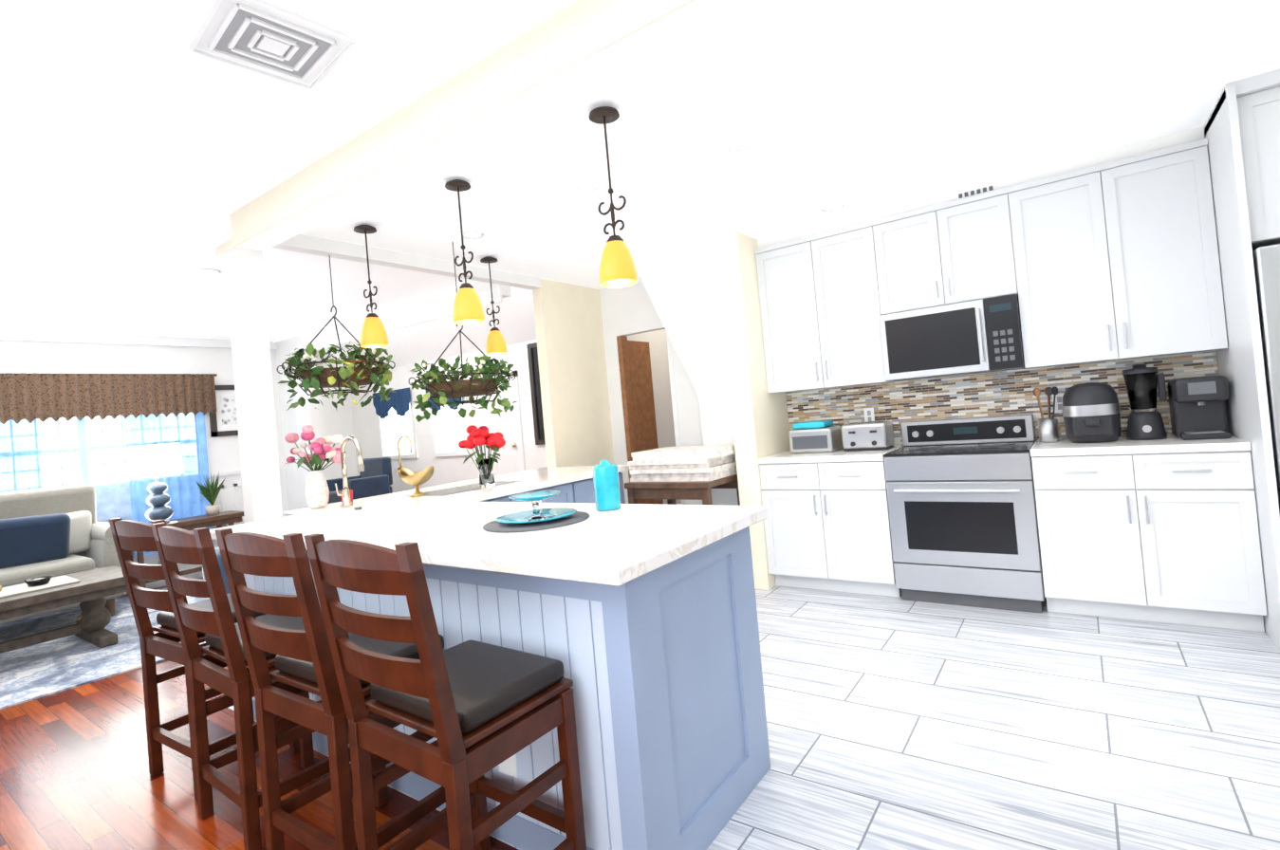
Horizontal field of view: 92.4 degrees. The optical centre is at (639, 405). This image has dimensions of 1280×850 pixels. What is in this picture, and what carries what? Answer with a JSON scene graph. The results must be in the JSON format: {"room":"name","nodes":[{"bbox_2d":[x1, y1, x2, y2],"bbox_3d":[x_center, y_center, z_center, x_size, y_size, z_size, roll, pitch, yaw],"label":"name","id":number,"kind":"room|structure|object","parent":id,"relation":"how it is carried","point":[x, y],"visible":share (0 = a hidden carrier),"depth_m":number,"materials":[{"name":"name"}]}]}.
{"room":"kitchen","nodes":[
{"label":"kitchen","id":0,"kind":"room"},
{"bbox_2d":[0,340,284,472],"bbox_3d":[-6.524,0.665,3.996,0.100,2.520,8.150,-6,-1,35],"label":"wall","id":1,"kind":"structure","parent":0,"point":[46,358],"depth_m":6.20,"materials":[{"name":"white paint"}]},
{"bbox_2d":[0,329,288,595],"bbox_3d":[-6.430,0.657,3.990,0.060,2.519,7.850,-6,-1,35],"label":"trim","id":2,"kind":"structure","parent":1,"relation":"attached to","point":[230,496],"depth_m":6.34,"materials":[{"name":"white paint"}]},
{"bbox_2d":[204,414,215,504],"bbox_3d":[-5.232,0.410,5.767,0.105,1.420,2.050,-6,-1,35],"label":"living room window","id":3,"kind":"structure","parent":1,"relation":"in","point":[208,448],"depth_m":6.56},
{"bbox_2d":[0,372,217,424],"bbox_3d":[-5.173,-0.079,5.702,0.057,0.442,2.210,-6,-1,35],"label":"valance","id":4,"kind":"object","parent":3,"relation":"attached to","point":[32,397],"visible":0.88,"depth_m":5.82,"materials":[{"name":"fabric"}]},
{"bbox_2d":[0,411,214,556],"bbox_3d":[-5.147,0.657,5.718,0.036,1.650,1.950,-6,-1,35],"label":"curtain","id":5,"kind":"object","parent":4,"relation":"hanging from","point":[39,454],"visible":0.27,"depth_m":5.83,"materials":[{"name":"fabric"}]},
{"bbox_2d":[208,385,238,437],"bbox_3d":[-4.490,0.050,6.813,0.030,0.560,0.500,-6,-1,35],"label":"framed picture","id":6,"kind":"object","parent":1,"relation":"attached to","point":[223,420],"visible":0.35,"depth_m":6.72},
{"bbox_2d":[0,576,519,849],"bbox_3d":[-2.401,1.586,3.168,15.800,0.060,11.500,-6,-1,35],"label":"floor","id":7,"kind":"structure","parent":0,"point":[75,774],"depth_m":2.46,"materials":[{"name":"brown wood"}]},
{"bbox_2d":[0,587,209,709],"bbox_3d":[-4.287,1.734,4.390,2.600,0.012,3.800,-6,-1,38],"label":"living room rug","id":8,"kind":"object","parent":7,"relation":"on","point":[41,670],"visible":0.44,"depth_m":4.10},
{"bbox_2d":[0,483,122,624],"bbox_3d":[-5.184,1.255,4.600,0.801,1.105,2.020,-6,-1,35],"label":"settee","id":9,"kind":"object","parent":8,"relation":"on","point":[56,531],"visible":0.62,"depth_m":5.00,"materials":[{"name":"beige fabric"}]},
{"bbox_2d":[0,565,145,653],"bbox_3d":[-4.269,1.455,4.058,0.720,0.530,1.440,-6,-1,35],"label":"coffee table","id":10,"kind":"object","parent":8,"relation":"on","point":[89,590],"visible":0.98,"depth_m":4.23,"materials":[{"name":"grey wood"}]},
{"bbox_2d":[127,510,244,594],"bbox_3d":[-4.526,1.455,6.080,0.400,0.640,1.046,-6,-1,35],"label":"console table","id":11,"kind":"object","parent":8,"relation":"on","point":[220,519],"visible":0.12,"depth_m":6.11,"materials":[{"name":"brown wood"}]},
{"bbox_2d":[128,443,184,523],"bbox_3d":[-4.659,0.758,5.922,0.430,0.763,0.430,-6,-1,35],"label":"table lamp","id":12,"kind":"object","parent":11,"relation":"on","point":[156,460],"visible":0.85,"depth_m":5.82,"materials":[{"name":"white fabric"}]},
{"bbox_2d":[195,472,224,516],"bbox_3d":[-4.415,0.901,6.299,0.228,0.450,0.236,-6,-1,35],"label":"potted plant","id":13,"kind":"object","parent":11,"relation":"on","point":[210,492],"visible":1,"depth_m":6.30,"materials":[{"name":"green plant"}]},
{"bbox_2d":[202,546,229,593],"bbox_3d":[-3.469,1.431,5.354,0.580,0.480,0.580,-6,-1,35],"label":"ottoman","id":14,"kind":"object","parent":8,"relation":"on","point":[220,562],"visible":0.02,"depth_m":5.09,"materials":[{"name":"fabric"}]},
{"bbox_2d":[108,518,299,801],"bbox_3d":[-1.782,0.958,2.531,0.470,1.062,0.505,-6,-1,35],"label":"stool","id":15,"kind":"object","parent":7,"relation":"on","point":[163,640],"visible":0.46,"depth_m":2.46,"materials":[{"name":"brown wood"}]},
{"bbox_2d":[151,522,353,849],"bbox_3d":[-1.348,0.914,2.182,0.462,1.062,0.500,-6,-1,35],"label":"stool","id":16,"kind":"object","parent":7,"relation":"on","point":[219,628],"visible":0.62,"depth_m":2.02,"materials":[{"name":"brown wood"}]},
{"bbox_2d":[223,246,282,522],"bbox_3d":[-2.016,0.346,3.257,0.120,2.347,0.136,-6,-1,35],"label":"post","id":17,"kind":"object","parent":7,"relation":"on","point":[254,401],"visible":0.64,"depth_m":3.22,"materials":[{"name":"white paint"}]},
{"bbox_2d":[214,528,449,849],"bbox_3d":[-0.912,0.871,1.881,0.457,1.062,0.499,-6,-1,35],"label":"stool","id":18,"kind":"object","parent":7,"relation":"on","point":[304,660],"visible":0.71,"depth_m":1.74,"materials":[{"name":"brown wood"}]},
{"bbox_2d":[326,457,392,503],"bbox_3d":[-4.861,1.413,10.623,0.940,0.949,0.820,-6,-1,35],"label":"chair","id":19,"kind":"object","parent":7,"relation":"on","point":[375,478],"visible":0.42,"depth_m":10.53,"materials":[{"name":"blue fabric"}]},
{"bbox_2d":[303,533,586,849],"bbox_3d":[-0.493,0.830,1.595,0.457,1.062,0.499,-6,-1,35],"label":"stool","id":20,"kind":"object","parent":7,"relation":"on","point":[478,710],"visible":1,"depth_m":1.50,"materials":[{"name":"brown wood"}]},
{"bbox_2d":[315,357,357,480],"bbox_3d":[-6.747,0.204,10.998,0.100,3.700,3.240,-6,-1,35],"label":"wall","id":21,"kind":"structure","parent":0,"point":[333,422],"depth_m":12.02,"materials":[{"name":"white paint"}]},
{"bbox_2d":[276,281,511,510],"bbox_3d":[-4.277,0.522,7.334,8.100,2.520,0.100,-6,-1,35],"label":"wall","id":22,"kind":"structure","parent":0,"point":[292,419],"depth_m":6.95,"materials":[{"name":"white paint"}]},
{"bbox_2d":[297,287,502,470],"bbox_3d":[-2.369,0.382,5.899,3.320,2.420,0.020,-6,-1,35],"label":"door frame","id":23,"kind":"structure","parent":22,"relation":"attached to","point":[425,315],"depth_m":5.74,"materials":[{"name":"white paint"}]},
{"bbox_2d":[273,280,536,369],"bbox_3d":[-3.510,-1.346,8.667,8.100,1.150,3.400,-6,-1,35],"label":"ceiling","id":24,"kind":"structure","parent":0,"point":[430,341],"depth_m":9.64,"materials":[{"name":"white paint"}]},
{"bbox_2d":[350,350,505,493],"bbox_3d":[-2.449,-0.187,9.992,8.300,3.700,0.100,-6,-1,35],"label":"wall","id":25,"kind":"structure","parent":0,"point":[359,422],"depth_m":11.06,"materials":[{"name":"white paint"}]},
{"bbox_2d":[377,389,418,459],"bbox_3d":[-4.527,0.368,11.408,1.140,1.240,0.035,-6,-1,35],"label":"window","id":26,"kind":"structure","parent":25,"relation":"in","point":[394,427],"depth_m":11.39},
{"bbox_2d":[372,387,410,418],"bbox_3d":[-4.598,-0.028,11.363,1.200,0.500,0.040,-6,-1,35],"label":"window valance","id":27,"kind":"object","parent":26,"relation":"attached to","point":[398,400],"visible":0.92,"depth_m":11.32,"materials":[{"name":"blue fabric"}]},
{"bbox_2d":[429,396,470,457],"bbox_3d":[-3.270,0.244,10.510,0.940,1.240,0.035,-6,-1,35],"label":"window","id":28,"kind":"structure","parent":25,"relation":"in","point":[450,433],"depth_m":10.50,"materials":[{"name":"white glass"}]},
{"bbox_2d":[425,379,462,410],"bbox_3d":[-3.341,-0.152,10.465,1.000,0.500,0.040,-6,-1,35],"label":"window valance","id":29,"kind":"object","parent":28,"relation":"attached to","point":[438,408],"visible":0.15,"depth_m":10.43,"materials":[{"name":"blue fabric"}]},
{"bbox_2d":[472,371,525,477],"bbox_3d":[-2.275,0.572,9.786,1.080,2.150,0.088,-6,-1,35],"label":"door","id":30,"kind":"structure","parent":25,"relation":"in","point":[508,424],"depth_m":9.68,"materials":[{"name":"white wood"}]},
{"bbox_2d":[526,342,545,445],"bbox_3d":[-1.385,-0.194,9.152,0.640,1.540,0.035,-6,-1,35],"label":"window","id":31,"kind":"structure","parent":25,"relation":"in","point":[535,391],"depth_m":9.29,"materials":[{"name":"black glass"}]},
{"bbox_2d":[272,233,675,504],"bbox_3d":[-0.642,-0.418,5.477,0.100,3.700,5.130,-6,-1,35],"label":"wall","id":32,"kind":"structure","parent":0,"point":[573,377],"depth_m":5.44,"materials":[{"name":"white paint"}]},
{"bbox_2d":[276,255,396,411],"bbox_3d":[-1.869,-0.448,3.764,0.656,0.959,0.656,-6,-1,35],"label":"hanging basket","id":33,"kind":"object","parent":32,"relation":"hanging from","point":[351,376],"visible":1,"depth_m":3.63,"materials":[{"name":"metal"}]},
{"bbox_2d":[0,0,1279,341],"bbox_3d":[-1.138,-1.157,1.777,11.700,0.100,10.900,-6,-1,35],"label":"ceiling","id":34,"kind":"structure","parent":0,"point":[856,106],"depth_m":2.61,"materials":[{"name":"white paint"}]},
{"bbox_2d":[0,170,231,247],"bbox_3d":[-3.958,-0.811,0.802,0.200,0.130,6.024,-6,-1,35],"label":"beam","id":35,"kind":"structure","parent":34,"relation":"attached to","point":[27,197],"depth_m":2.81,"materials":[{"name":"white paint"}]},
{"bbox_2d":[195,268,221,274],"bbox_3d":[-2.925,-0.908,4.161,0.144,0.006,0.144,-6,-1,35],"label":"recessed light","id":36,"kind":"object","parent":34,"relation":"in","point":[207,271],"visible":0.94,"depth_m":4.15,"materials":[{"name":"white"}]},
{"bbox_2d":[188,0,356,90],"bbox_3d":[-1.111,-1.096,1.859,0.354,0.022,0.354,-6,-1,41],"label":"ceiling vent","id":37,"kind":"object","parent":34,"relation":"in","point":[264,36],"visible":0.94,"depth_m":1.84,"materials":[{"name":"white metal"}]},
{"bbox_2d":[353,224,389,348],"bbox_3d":[-1.554,-0.690,3.530,0.152,0.700,0.152,-6,-1,35],"label":"pendant light","id":38,"kind":"object","parent":34,"relation":"hanging from","point":[373,333],"visible":1,"depth_m":3.49,"materials":[{"name":"glass"}]},
{"bbox_2d":[452,241,463,336],"bbox_3d":[-1.190,-0.774,3.979,0.063,0.581,0.007,-6,-1,35],"label":"chain","id":39,"kind":"object","parent":34,"relation":"hanging from","point":[459,331],"depth_m":3.98,"materials":[{"name":"metal"}]},
{"bbox_2d":[408,348,517,422],"bbox_3d":[-1.132,-0.107,3.961,0.658,0.404,0.663,-4,-1,-40],"label":"hanging basket","id":40,"kind":"object","parent":34,"relation":"hanging from","point":[441,388],"depth_m":3.81,"materials":[{"name":"plant"}]},
{"bbox_2d":[445,179,484,324],"bbox_3d":[-0.868,-0.758,3.015,0.152,0.700,0.152,-6,-1,35],"label":"pendant light","id":41,"kind":"object","parent":34,"relation":"hanging from","point":[468,308],"visible":1,"depth_m":2.98,"materials":[{"name":"glass"}]},
{"bbox_2d":[463,230,484,239],"bbox_3d":[-1.054,-1.076,3.869,0.144,0.006,0.144,-6,-1,35],"label":"recessed light","id":42,"kind":"object","parent":34,"relation":"in","point":[472,234],"visible":0.92,"depth_m":3.86,"materials":[{"name":"white"}]},
{"bbox_2d":[215,0,770,257],"bbox_3d":[-0.582,-1.062,2.181,4.120,0.173,0.146,-6,-1,35],"label":"beam","id":43,"kind":"structure","parent":34,"relation":"attached to","point":[578,47],"depth_m":2.08,"materials":[{"name":"white paint"}]},
{"bbox_2d":[480,256,507,354],"bbox_3d":[-1.057,-0.719,4.402,0.152,0.700,0.152,-6,-1,35],"label":"pendant light","id":44,"kind":"object","parent":34,"relation":"hanging from","point":[495,343],"visible":1,"depth_m":4.36,"materials":[{"name":"glass"}]},
{"bbox_2d":[589,106,637,287],"bbox_3d":[-0.115,-0.833,2.440,0.152,0.700,0.152,-6,-1,35],"label":"pendant light","id":45,"kind":"object","parent":34,"relation":"hanging from","point":[617,268],"visible":1,"depth_m":2.40,"materials":[{"name":"glass"}]},
{"bbox_2d":[721,136,752,151],"bbox_3d":[0.454,-1.224,2.877,0.144,0.006,0.144,-6,-1,35],"label":"recessed light","id":46,"kind":"object","parent":34,"relation":"in","point":[737,144],"visible":1,"depth_m":2.87,"materials":[{"name":"white"}]},
{"bbox_2d":[636,250,738,505],"bbox_3d":[0.550,0.061,5.052,0.949,2.514,0.299,-6,-1,35],"label":"wall","id":47,"kind":"structure","parent":0,"point":[684,294],"depth_m":4.88,"materials":[{"name":"white paint"}]},
{"bbox_2d":[715,231,790,590],"bbox_3d":[0.904,0.025,4.591,0.164,2.520,0.639,-6,-1,35],"label":"wall","id":48,"kind":"structure","parent":0,"point":[760,420],"depth_m":4.35,"materials":[{"name":"beige paint"}]},
{"bbox_2d":[227,585,1279,849],"bbox_3d":[1.065,1.246,2.889,5.400,0.004,3.320,-6,-1,35],"label":"floor","id":49,"kind":"structure","parent":0,"point":[896,724],"depth_m":2.27,"materials":[{"name":"white tile"}]},
{"bbox_2d":[243,472,770,849],"bbox_3d":[-0.339,0.935,3.360,2.617,0.874,2.512,-6,-1,35],"label":"base cabinet","id":50,"kind":"object","parent":49,"relation":"on","point":[662,666],"visible":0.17,"depth_m":1.81,"materials":[{"name":"wood"}]},
{"bbox_2d":[209,495,770,586],"bbox_3d":[-0.919,0.515,2.681,2.800,0.040,0.930,-6,-1,35],"label":"countertop","id":51,"kind":"structure","parent":50,"relation":"on","point":[624,544],"depth_m":2.11,"materials":[{"name":"stone"}]},
{"bbox_2d":[282,425,344,508],"bbox_3d":[-1.879,0.351,3.564,0.282,0.480,0.289,-6,-1,35],"label":"vase","id":52,"kind":"object","parent":51,"relation":"on","point":[317,492],"visible":1,"depth_m":3.51,"materials":[{"name":"white ceramic"}]},
{"bbox_2d":[340,489,352,503],"bbox_3d":[-1.712,0.538,3.587,0.068,0.080,0.066,-6,-1,35],"label":"cup","id":53,"kind":"object","parent":51,"relation":"on","point":[351,494],"visible":0.38,"depth_m":3.58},
{"bbox_2d":[334,435,364,509],"bbox_3d":[-1.599,0.366,3.382,0.272,0.396,0.094,-6,-1,40],"label":"faucet","id":54,"kind":"object","parent":51,"relation":"on","point":[346,501],"visible":1,"depth_m":3.44,"materials":[{"name":"silver metal"}]},
{"bbox_2d":[482,490,589,532],"bbox_3d":[-0.398,0.391,2.341,0.400,0.104,0.400,-6,-1,35],"label":"plates","id":55,"kind":"object","parent":51,"relation":"on","point":[535,518],"visible":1,"depth_m":2.31,"materials":[{"name":"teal glass"}]},
{"bbox_2d":[592,459,621,511],"bbox_3d":[-0.137,0.322,2.509,0.104,0.200,0.102,-6,-1,35],"label":"canister","id":56,"kind":"object","parent":51,"relation":"on","point":[606,485],"visible":1,"depth_m":2.46,"materials":[{"name":"blue glass"}]},
{"bbox_2d":[382,464,629,495],"bbox_3d":[-0.929,0.542,4.290,0.915,0.040,1.680,-6,-1,35],"label":"countertop","id":57,"kind":"structure","parent":50,"relation":"on","point":[530,483],"depth_m":4.12,"materials":[{"name":"stone"}]},
{"bbox_2d":[397,435,434,497],"bbox_3d":[-1.373,0.363,3.744,0.324,0.375,0.138,-6,-1,35],"label":"decorative bowl","id":58,"kind":"object","parent":57,"relation":"on","point":[413,478],"visible":1,"depth_m":3.71,"materials":[{"name":"gold metal"}]},
{"bbox_2d":[458,425,505,488],"bbox_3d":[-0.974,0.317,3.872,0.310,0.400,0.256,-6,-1,35],"label":"vase","id":59,"kind":"object","parent":57,"relation":"on","point":[482,435],"visible":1,"depth_m":3.83,"materials":[{"name":"clear glass"}]},
{"bbox_2d":[624,473,740,505],"bbox_3d":[0.376,0.932,4.566,0.710,0.795,0.600,-6,-1,35],"label":"table","id":60,"kind":"object","parent":49,"relation":"on","point":[671,492],"visible":0.42,"depth_m":4.35,"materials":[{"name":"brown wood"}]},
{"bbox_2d":[627,444,737,482],"bbox_3d":[0.337,0.426,4.555,0.739,0.217,0.506,-6,-1,35],"label":"cushions","id":61,"kind":"object","parent":60,"relation":"on","point":[693,463],"visible":0.85,"depth_m":4.36,"materials":[{"name":"white fabric"}]},
{"bbox_2d":[759,460,902,597],"bbox_3d":[1.388,0.799,4.295,0.837,0.874,0.618,-6,-1,35],"label":"base cabinet","id":62,"kind":"object","parent":49,"relation":"on","point":[827,528],"depth_m":4.02,"materials":[{"name":"wood"}]},
{"bbox_2d":[883,413,1045,612],"bbox_3d":[2.007,0.634,3.792,0.770,1.080,0.680,-6,-1,35],"label":"range","id":63,"kind":"object","parent":49,"relation":"on","point":[962,511],"visible":1,"depth_m":3.58,"materials":[{"name":"metal"}]},
{"bbox_2d":[1031,450,1267,631],"bbox_3d":[2.708,0.669,3.352,0.867,0.874,0.618,-6,-1,35],"label":"base cabinet","id":64,"kind":"object","parent":49,"relation":"on","point":[1170,538],"depth_m":3.08,"materials":[{"name":"wood"}]},
{"bbox_2d":[758,434,1251,463],"bbox_3d":[2.006,0.278,3.814,2.480,0.040,0.619,-6,-1,35],"label":"countertop","id":65,"kind":"structure","parent":64,"relation":"on","point":[1124,445],"depth_m":3.26,"materials":[{"name":"stone"}]},
{"bbox_2d":[788,420,842,453],"bbox_3d":[1.267,0.223,4.427,0.310,0.215,0.263,-6,-1,35],"label":"bread box","id":66,"kind":"object","parent":65,"relation":"on","point":[816,436],"visible":0.96,"depth_m":4.33,"materials":[{"name":"metal"}]},
{"bbox_2d":[840,420,894,451],"bbox_3d":[1.559,0.208,4.208,0.300,0.188,0.240,-6,-1,35],"label":"toaster","id":67,"kind":"object","parent":65,"relation":"on","point":[874,435],"visible":1,"depth_m":4.13,"materials":[{"name":"metal"}]},
{"bbox_2d":[1033,386,1059,442],"bbox_3d":[2.431,0.053,3.658,0.127,0.327,0.106,-6,-1,35],"label":"utensil crock","id":68,"kind":"object","parent":65,"relation":"on","point":[1048,429],"visible":1,"depth_m":3.62,"materials":[{"name":"metal"}]},
{"bbox_2d":[1061,382,1121,443],"bbox_3d":[2.531,0.036,3.444,0.263,0.335,0.332,-6,-1,35],"label":"air fryer","id":69,"kind":"object","parent":65,"relation":"on","point":[1091,412],"visible":1,"depth_m":3.37,"materials":[{"name":"black plastic"}]},
{"bbox_2d":[1122,363,1167,440],"bbox_3d":[2.767,-0.023,3.364,0.185,0.410,0.173,-6,-1,35],"label":"blender","id":70,"kind":"object","parent":65,"relation":"on","point":[1142,382],"visible":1,"depth_m":3.32,"materials":[{"name":"black plastic"}]},
{"bbox_2d":[1167,375,1231,440],"bbox_3d":[2.934,0.008,3.222,0.205,0.315,0.323,-6,-1,35],"label":"coffee maker","id":71,"kind":"object","parent":65,"relation":"on","point":[1197,408],"visible":1,"depth_m":3.15,"materials":[{"name":"black plastic"}]},
{"bbox_2d":[1203,68,1279,650],"bbox_3d":[3.347,-0.221,2.710,1.051,2.514,0.858,-6,-1,35],"label":"tall cabinet","id":72,"kind":"object","parent":49,"relation":"on","point":[1241,126],"visible":0.83,"depth_m":2.70,"materials":[{"name":"wood"}]},
{"bbox_2d":[1252,243,1279,513],"bbox_3d":[3.319,0.152,2.667,0.920,1.775,0.893,-6,-1,35],"label":"fridge","id":73,"kind":"object","parent":49,"relation":"on","point":[1267,265],"visible":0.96,"depth_m":2.63,"materials":[{"name":"silver metal"}]},
{"bbox_2d":[599,279,1218,504],"bbox_3d":[1.903,-0.067,4.332,5.500,2.520,0.100,-6,-1,35],"label":"wall","id":74,"kind":"structure","parent":0,"point":[628,310],"depth_m":5.65,"materials":[{"name":"white paint"}]},
{"bbox_2d":[616,331,686,504],"bbox_3d":[0.248,0.338,5.802,0.646,2.038,0.548,-6,-1,35],"label":"hall door","id":75,"kind":"structure","parent":74,"relation":"in","point":[638,396],"depth_m":5.93,"materials":[{"name":"brown wood"}]},
{"bbox_2d":[754,218,894,393],"bbox_3d":[1.360,-0.660,4.407,0.897,1.060,0.358,-6,-1,35],"label":"upper cabinet","id":76,"kind":"object","parent":74,"relation":"attached to","point":[823,297],"depth_m":4.25,"materials":[{"name":"wood"}]},
{"bbox_2d":[883,186,1020,313],"bbox_3d":[1.971,-0.942,3.960,0.776,0.620,0.358,-6,-1,35],"label":"upper cabinet","id":77,"kind":"object","parent":74,"relation":"attached to","point":[964,250],"depth_m":3.78,"materials":[{"name":"wood"}]},
{"bbox_2d":[879,293,1027,381],"bbox_3d":[1.987,-0.410,3.909,0.762,0.433,0.462,-6,-1,35],"label":"microwave","id":78,"kind":"object","parent":77,"relation":"attached to","point":[973,337],"visible":0.98,"depth_m":3.74,"materials":[{"name":"metal"}]},
{"bbox_2d":[785,351,1218,447],"bbox_3d":[2.168,0.043,4.075,2.480,0.488,0.019,-6,-1,35],"label":"backsplash","id":79,"kind":"structure","parent":74,"relation":"attached to","point":[994,394],"depth_m":4.02,"materials":[{"name":"multicoloured tile"}]},
{"bbox_2d":[1012,138,1227,369],"bbox_3d":[2.632,-0.786,3.498,0.927,1.060,0.358,-6,-1,35],"label":"upper cabinet","id":80,"kind":"object","parent":74,"relation":"attached to","point":[1116,260],"depth_m":3.31,"materials":[{"name":"wood"}]},
{"bbox_2d":[757,125,1205,249],"bbox_3d":[1.969,-1.298,3.982,2.481,0.088,0.299,-6,-1,35],"label":"crown molding","id":81,"kind":"structure","parent":0,"point":[1179,138],"depth_m":3.63,"materials":[{"name":"white wood"}]},
{"bbox_2d":[955,184,997,200],"bbox_3d":[2.046,-1.298,3.735,0.220,0.040,0.014,-6,-1,35],"label":"air vent grille","id":82,"kind":"object","parent":81,"relation":"attached to","point":[976,192],"visible":0.96,"depth_m":3.73,"materials":[{"name":"white metal"}]},
{"bbox_3d":[0.821,1.320,6.206,1.050,0.006,1.600,-6,-1,35],"label":"floor","id":83,"kind":"structure","parent":0,"visible":0},
{"bbox_2d":[664,499,681,504],"bbox_3d":[0.772,0.656,6.186,0.880,1.324,1.420,-6,-1,35],"label":"staircase","id":84,"kind":"structure","parent":83,"relation":"on","point":[677,502],"depth_m":6.13,"materials":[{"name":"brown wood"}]}
]}

